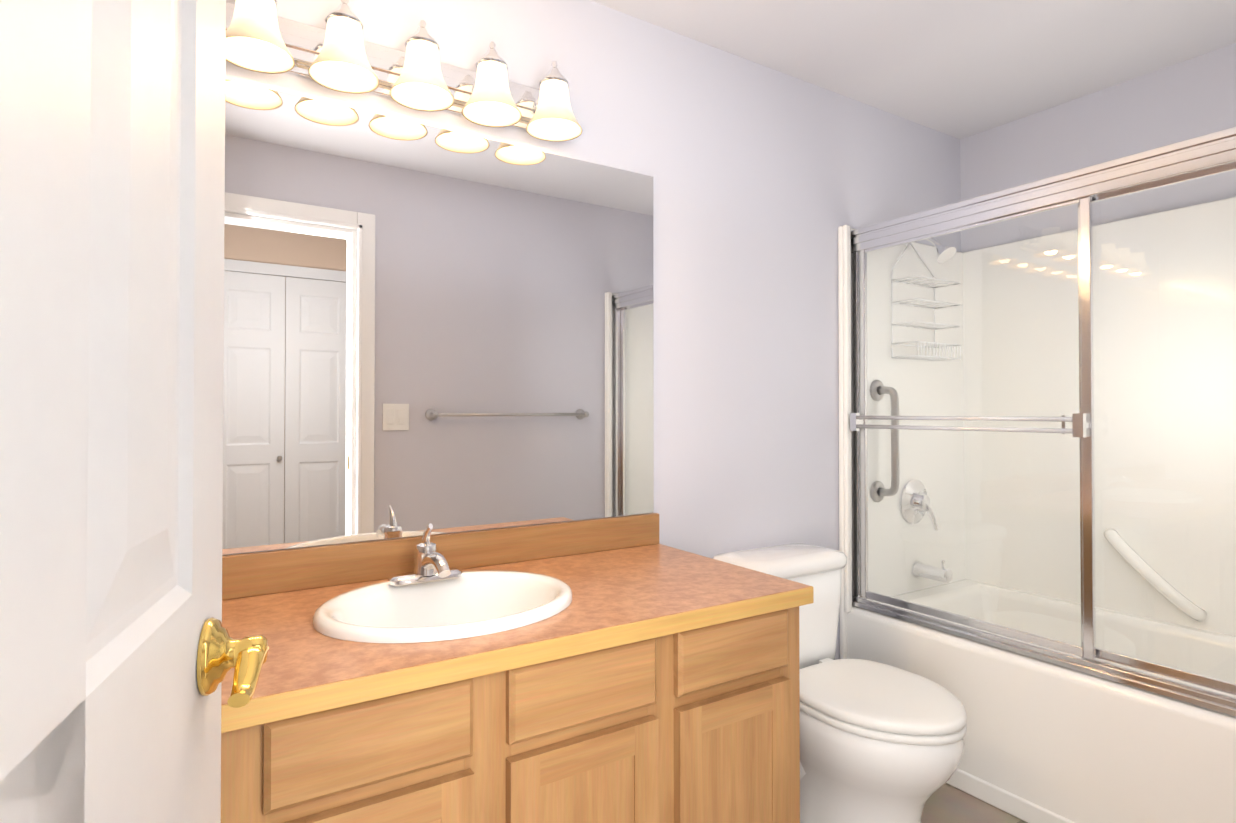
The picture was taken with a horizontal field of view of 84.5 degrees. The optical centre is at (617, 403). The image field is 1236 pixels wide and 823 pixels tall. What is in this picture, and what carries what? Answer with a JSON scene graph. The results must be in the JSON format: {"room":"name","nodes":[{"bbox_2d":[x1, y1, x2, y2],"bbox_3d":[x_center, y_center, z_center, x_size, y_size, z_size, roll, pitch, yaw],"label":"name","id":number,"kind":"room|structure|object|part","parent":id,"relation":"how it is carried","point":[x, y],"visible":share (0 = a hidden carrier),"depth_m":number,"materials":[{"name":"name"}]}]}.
{"room":"bathroom","nodes":[
{"label":"bathroom","id":0,"kind":"room"},
{"bbox_2d":[222,0,960,659],"bbox_3d":[-0.390,0.079,1.673,4.400,2.330,0.100,0,-1,-33],"label":"wall","id":1,"kind":"structure","parent":0,"point":[768,182],"depth_m":2.07,"materials":[{"name":"grey paint"}]},
{"bbox_2d":[226,0,581,141],"bbox_3d":[-0.501,-0.749,1.449,0.950,0.168,0.172,0,-1,-33],"label":"light bar","id":2,"kind":"object","parent":1,"relation":"attached to","point":[339,54],"visible":0.85,"depth_m":1.45,"materials":[{"name":"white glass"}]},
{"bbox_3d":[-0.694,-0.724,1.304,0.136,0.116,0.136,0,-1,-33],"label":"lamp shade","id":3,"kind":"part","parent":2,"relation":"part of","materials":[{"name":"white glass"}]},
{"bbox_3d":[-0.559,-0.723,1.390,0.136,0.116,0.136,0,-1,-33],"label":"lamp shade","id":4,"kind":"part","parent":2,"relation":"part of","materials":[{"name":"white glass"}]},
{"bbox_3d":[-0.424,-0.723,1.476,0.136,0.116,0.136,0,-1,-33],"label":"lamp shade","id":5,"kind":"part","parent":2,"relation":"part of","materials":[{"name":"white glass"}]},
{"bbox_3d":[-0.289,-0.722,1.562,0.136,0.116,0.136,0,-1,-33],"label":"lamp shade","id":6,"kind":"part","parent":2,"relation":"part of","materials":[{"name":"white glass"}]},
{"bbox_3d":[-0.155,-0.721,1.648,0.136,0.116,0.136,0,-1,-33],"label":"lamp shade","id":7,"kind":"part","parent":2,"relation":"part of","materials":[{"name":"white glass"}]},
{"bbox_2d":[222,79,653,554],"bbox_3d":[-0.623,-0.174,1.463,1.713,0.950,0.006,0,-1,-33],"label":"mirror","id":8,"kind":"object","parent":1,"relation":"attached to","point":[440,330],"visible":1,"depth_m":1.57,"materials":[{"name":"clear glass"}]},
{"bbox_2d":[590,0,1235,138],"bbox_3d":[0.430,-1.141,0.401,4.400,0.080,3.150,0,-1,-33],"label":"ceiling","id":9,"kind":"structure","parent":0,"point":[960,69],"depth_m":2.04,"materials":[{"name":"white paint"}]},
{"bbox_2d":[921,783,1026,822],"bbox_3d":[0.430,1.209,0.374,4.400,0.200,3.150,0,-1,-33],"label":"floor","id":10,"kind":"structure","parent":0,"point":[946,803],"depth_m":1.88,"materials":[{"name":"tile"}]},
{"bbox_2d":[221,597,813,822],"bbox_3d":[-0.484,0.770,1.211,1.748,0.697,0.559,0,-1,-33],"label":"bathroom vanity","id":11,"kind":"object","parent":10,"relation":"on","point":[626,669],"depth_m":1.14,"materials":[{"name":"brown wood"}]},
{"bbox_2d":[221,541,812,720],"bbox_3d":[-0.481,0.402,1.215,1.754,0.034,0.568,0,-1,-33],"label":"countertop","id":12,"kind":"structure","parent":11,"relation":"on","point":[655,585],"depth_m":1.20,"materials":[{"name":"brown laminate"}]},
{"bbox_2d":[385,523,468,584],"bbox_3d":[-0.376,0.308,1.389,0.154,0.120,0.154,0,-1,-33],"label":"faucet","id":13,"kind":"object","parent":12,"relation":"on","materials":[{"name":"silver metal"}]},
{"bbox_2d":[293,557,616,660],"bbox_3d":[-0.319,0.451,1.298,0.484,0.171,0.392,0,-1,-33],"label":"sink","id":14,"kind":"object","parent":12,"relation":"in","point":[366,616],"depth_m":1.38,"materials":[{"name":"white ceramic"}]},
{"bbox_2d":[712,543,966,822],"bbox_3d":[0.602,0.783,1.845,0.407,0.686,0.660,0,-1,-33],"label":"toilet","id":15,"kind":"object","parent":10,"relation":"on","point":[881,743],"visible":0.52,"depth_m":1.69,"materials":[{"name":"white ceramic"}]},
{"bbox_3d":[0.484,0.616,2.032,0.407,0.349,0.220,0,-1,-33],"label":"tank","id":16,"kind":"part","parent":15,"relation":"part of","materials":[{"name":"white ceramic"}]},
{"bbox_3d":[0.667,0.762,1.766,0.376,0.050,0.457,0,-1,-33],"label":"seat","id":17,"kind":"part","parent":15,"relation":"part of","materials":[{"name":"white plastic"}]},
{"bbox_2d":[838,127,1235,822],"bbox_3d":[1.492,0.245,1.887,0.751,1.762,1.556,0,-1,-33],"label":"shower enclosure","id":18,"kind":"object","parent":10,"relation":"on","point":[1038,497],"visible":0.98,"depth_m":2.17,"materials":[{"name":"clear glass"}]},
{"bbox_3d":[1.233,0.052,1.724,0.024,1.156,1.416,0,-1,-33],"label":"shower glass","id":19,"kind":"part","parent":18,"relation":"part of","materials":[{"name":"clear glass"}]},
{"bbox_3d":[1.700,0.541,2.170,0.078,0.251,0.273,0,-1,-33],"label":"handle","id":20,"kind":"part","parent":18,"relation":"part of","materials":[{"name":"white plastic"}]},
{"bbox_2d":[960,43,1235,251],"bbox_3d":[1.893,0.083,2.073,0.120,2.330,1.680,0,-1,-33],"label":"wall","id":21,"kind":"structure","parent":0,"point":[1194,97],"depth_m":2.32,"materials":[{"name":"grey paint"}]},
{"bbox_3d":[0.510,0.063,0.263,4.400,2.330,0.125,0,-1,-33],"label":"wall","id":22,"kind":"structure","parent":0,"visible":0},
{"bbox_2d":[0,0,268,822],"bbox_3d":[-0.286,0.156,0.310,0.138,1.880,0.780,0,-1,-19],"label":"door","id":23,"kind":"structure","parent":22,"relation":"in","point":[122,652],"depth_m":0.41,"materials":[{"name":"white wood"}]},
{"bbox_3d":[-0.386,0.230,0.597,0.138,0.068,0.103,0,-1,-19],"label":"handle","id":24,"kind":"part","parent":23,"relation":"part of","materials":[{"name":"gold metal"}]}
]}

